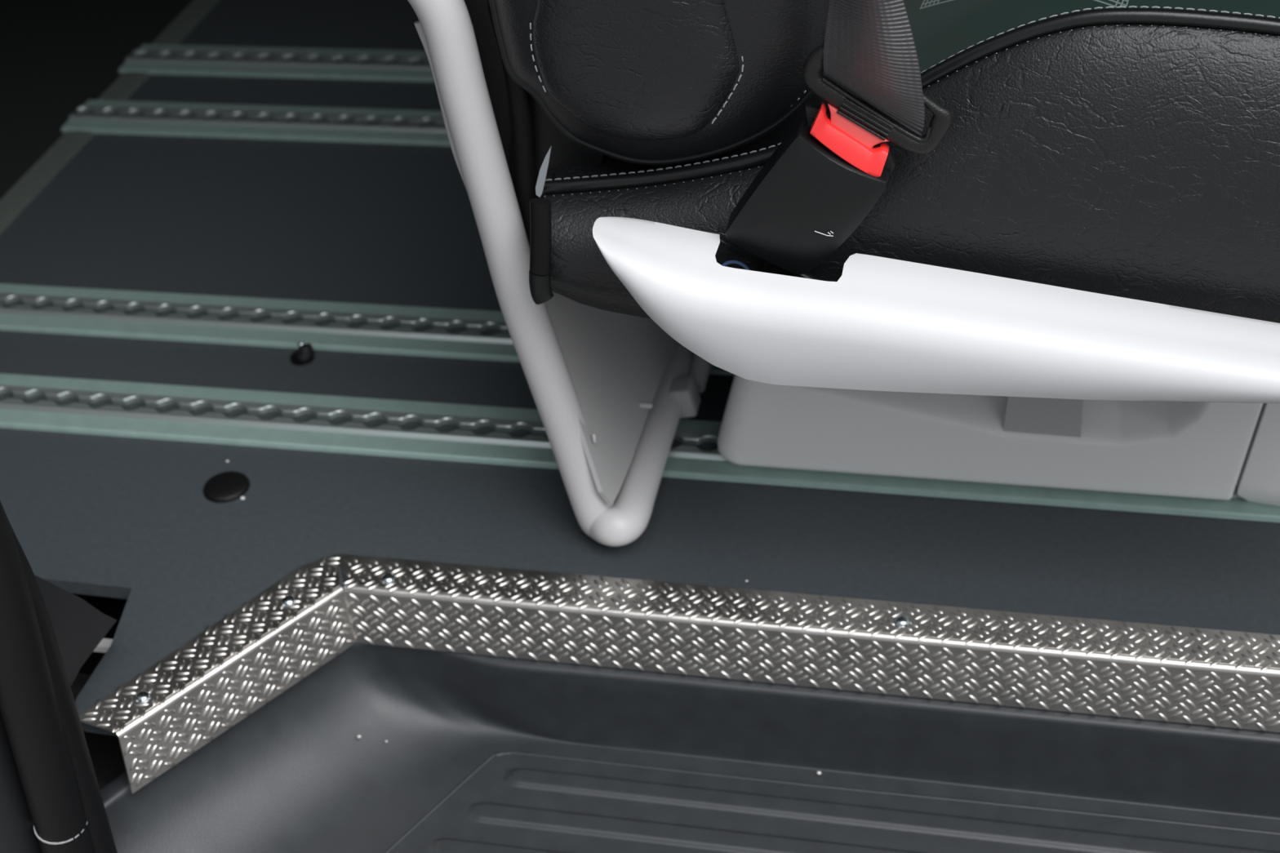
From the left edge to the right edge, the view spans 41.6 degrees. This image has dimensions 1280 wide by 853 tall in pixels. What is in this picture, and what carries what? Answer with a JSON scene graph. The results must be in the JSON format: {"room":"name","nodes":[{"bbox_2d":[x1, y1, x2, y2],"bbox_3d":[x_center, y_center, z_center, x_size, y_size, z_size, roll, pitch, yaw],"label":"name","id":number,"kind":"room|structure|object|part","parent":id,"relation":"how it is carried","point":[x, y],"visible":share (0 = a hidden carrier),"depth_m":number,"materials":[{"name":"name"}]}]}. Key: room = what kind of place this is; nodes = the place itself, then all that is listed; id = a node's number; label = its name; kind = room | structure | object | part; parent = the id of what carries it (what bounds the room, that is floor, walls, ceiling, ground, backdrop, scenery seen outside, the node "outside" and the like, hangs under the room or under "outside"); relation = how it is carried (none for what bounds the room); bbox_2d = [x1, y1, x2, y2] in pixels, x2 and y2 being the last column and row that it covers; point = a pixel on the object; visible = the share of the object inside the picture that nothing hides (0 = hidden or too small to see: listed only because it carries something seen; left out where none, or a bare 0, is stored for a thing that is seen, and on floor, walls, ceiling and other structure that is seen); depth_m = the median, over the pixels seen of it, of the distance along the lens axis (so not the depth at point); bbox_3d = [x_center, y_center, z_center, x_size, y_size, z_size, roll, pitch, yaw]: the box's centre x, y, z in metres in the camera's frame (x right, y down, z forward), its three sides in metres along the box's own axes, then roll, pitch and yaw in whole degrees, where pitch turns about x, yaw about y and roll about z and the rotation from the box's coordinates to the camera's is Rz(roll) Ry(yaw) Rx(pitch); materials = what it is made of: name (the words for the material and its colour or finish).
{"room":"vehicle interior","nodes":[
{"label":"vehicle interior","id":0,"kind":"room"},
{"bbox_2d":[72,593,127,675],"bbox_3d":[0.355,-0.182,1.715,4.400,0.050,1.700,4,38,11],"label":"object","id":1,"kind":"structure","parent":0,"point":[113,607],"depth_m":1.33,"materials":[{"name":"black"}]},
{"bbox_2d":[0,0,1279,736],"bbox_3d":[-0.244,-0.217,1.450,3.675,0.022,2.200,4,38,11],"label":"floor","id":2,"kind":"structure","parent":0,"point":[131,519],"depth_m":1.12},
{"bbox_2d":[0,0,219,234],"bbox_3d":[-0.455,-0.426,1.728,0.028,0.004,1.600,4,38,11],"label":"strip","id":3,"kind":"object","parent":2,"relation":"on","point":[17,198],"visible":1,"depth_m":1.51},
{"bbox_2d":[79,553,355,794],"bbox_3d":[-0.242,0.143,0.997,0.037,0.049,0.182,29,49,36],"label":"plate","id":4,"kind":"object","parent":2,"relation":"attached to","point":[294,627],"visible":1,"depth_m":0.98,"materials":[{"name":"metal"}]},
{"bbox_2d":[203,471,249,502],"bbox_3d":[-0.270,0.039,1.099,0.030,0.004,0.030,4,38,11],"label":"plug","id":5,"kind":"object","parent":2,"relation":"on","point":[228,486],"visible":1,"depth_m":1.09,"materials":[{"name":"black rubber"}]},
{"bbox_2d":[61,99,450,146],"bbox_3d":[0.474,-0.220,1.351,2.031,0.006,0.059,4,38,11],"label":"track rail","id":6,"kind":"object","parent":2,"relation":"on","point":[400,126],"visible":0.38,"depth_m":1.51,"materials":[{"name":"metal"}]},
{"bbox_2d":[118,44,434,81],"bbox_3d":[0.497,-0.293,1.443,2.031,0.006,0.059,4,38,11],"label":"track rail","id":7,"kind":"object","parent":2,"relation":"on","point":[153,59],"visible":0.29,"depth_m":1.61,"materials":[{"name":"metal"}]},
{"bbox_2d":[289,342,314,365],"bbox_3d":[-0.243,-0.053,1.210,0.018,0.013,0.017,4,38,11],"label":"peg","id":8,"kind":"object","parent":2,"relation":"on","point":[304,355],"visible":1,"depth_m":1.21,"materials":[{"name":"black rubber"}]},
{"bbox_2d":[0,283,734,375],"bbox_3d":[0.416,-0.032,1.113,2.026,0.006,0.059,4,38,11],"label":"track rail","id":9,"kind":"object","parent":2,"relation":"on","point":[424,331],"visible":0.48,"depth_m":1.25,"materials":[{"name":"metal"}]},
{"bbox_2d":[407,0,693,546],"bbox_3d":[-0.057,-0.256,1.055,0.191,0.489,0.461,4,38,11],"label":"frame","id":10,"kind":"object","parent":2,"relation":"on","point":[599,381],"visible":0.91,"depth_m":0.97,"materials":[{"name":"grey paint"}]},
{"bbox_3d":[-0.015,-0.199,1.094,0.086,0.278,0.454,4,38,11],"label":"guard panel","id":11,"kind":"part","parent":10,"relation":"part of","materials":[{"name":"grey plastic"}]},
{"bbox_2d":[0,373,1279,522],"bbox_3d":[0.394,0.037,1.025,2.026,0.006,0.059,4,38,11],"label":"track rail","id":12,"kind":"object","parent":2,"relation":"on","point":[424,430],"visible":0.62,"depth_m":1.13,"materials":[{"name":"metal"}]},
{"bbox_2d":[466,0,1279,506],"bbox_3d":[0.574,-0.255,0.940,1.278,0.541,0.668,4,38,11],"label":"seat","id":13,"kind":"object","parent":12,"relation":"on","point":[1077,287],"visible":0.93,"depth_m":0.80,"materials":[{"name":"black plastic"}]},
{"bbox_3d":[0.008,-0.243,0.773,0.173,0.276,0.048,4,38,11],"label":"backrest","id":14,"kind":"part","parent":13,"relation":"part of","materials":[{"name":"black leather"}]},
{"bbox_2d":[721,102,896,280],"bbox_3d":[0.078,-0.093,0.816,0.088,0.142,0.023,4,38,11],"label":"seat belt buckle","id":15,"kind":"object","parent":13,"relation":"attached to","point":[824,178],"visible":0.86,"depth_m":0.79,"materials":[{"name":"black plastic"}]},
{"bbox_2d":[802,0,952,154],"bbox_3d":[0.094,-0.209,0.672,0.068,0.264,0.077,4,38,11],"label":"belt","id":16,"kind":"object","parent":13,"relation":"attached to","point":[868,49],"visible":1,"depth_m":0.74,"materials":[{"name":"woven polyester fabric"},{"name":"plastic"}]},
{"bbox_2d":[543,22,1279,323],"bbox_3d":[0.196,-0.120,0.831,0.501,0.182,0.080,4,38,11],"label":"seat cushion","id":17,"kind":"object","parent":13,"relation":"on","point":[1135,161],"depth_m":0.79,"materials":[{"name":"black leather"}]},
{"bbox_3d":[0.235,-0.137,1.094,0.337,0.210,0.300,4,38,11],"label":"seat","id":18,"kind":"part","parent":13,"relation":"part of","materials":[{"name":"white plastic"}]},
{"bbox_3d":[0.242,-0.017,1.007,0.046,0.044,0.018,4,38,11],"label":"release handle","id":19,"kind":"part","parent":13,"relation":"part of","materials":[{"name":"grey plastic"}]},
{"bbox_2d":[902,0,1279,72],"bbox_3d":[0.298,-0.310,0.936,0.369,0.071,0.450,4,38,11],"label":"cushion","id":20,"kind":"object","parent":13,"relation":"on","point":[949,36],"depth_m":0.77,"materials":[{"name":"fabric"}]},
{"bbox_3d":[0.793,-0.096,0.980,0.844,0.211,0.300,4,38,11],"label":"seat","id":21,"kind":"part","parent":13,"relation":"part of","materials":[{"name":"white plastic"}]},
{"bbox_2d":[99,642,1279,852],"bbox_3d":[0.459,0.336,0.860,1.617,0.182,0.315,4,38,11],"label":"step","id":22,"kind":"structure","parent":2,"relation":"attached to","point":[482,753],"depth_m":1.00,"materials":[{"name":"plastic"}]},
{"bbox_2d":[337,553,1279,732],"bbox_3d":[0.537,0.154,0.895,1.482,0.049,0.030,4,38,11],"label":"plate","id":23,"kind":"object","parent":2,"relation":"attached to","point":[1206,677],"visible":1,"depth_m":0.97,"materials":[{"name":"metal"}]},
{"bbox_3d":[-1.290,-0.270,0.712,1.550,1.800,0.100,4,38,11],"label":"wall","id":24,"kind":"structure","parent":0,"visible":0},
{"bbox_2d":[0,500,125,852],"bbox_3d":[-0.463,-0.181,0.719,0.398,1.300,0.195,4,38,11],"label":"pillar","id":25,"kind":"structure","parent":24,"relation":"attached to","point":[53,771],"depth_m":0.86,"materials":[{"name":"black plastic"}]},
{"bbox_2d":[93,638,112,653],"bbox_3d":[-0.466,0.125,1.058,0.340,0.006,0.010,4,38,11],"label":"edge","id":26,"kind":"structure","parent":25,"relation":"attached to","point":[104,646],"depth_m":1.03,"materials":[{"name":"grey"}]}
]}

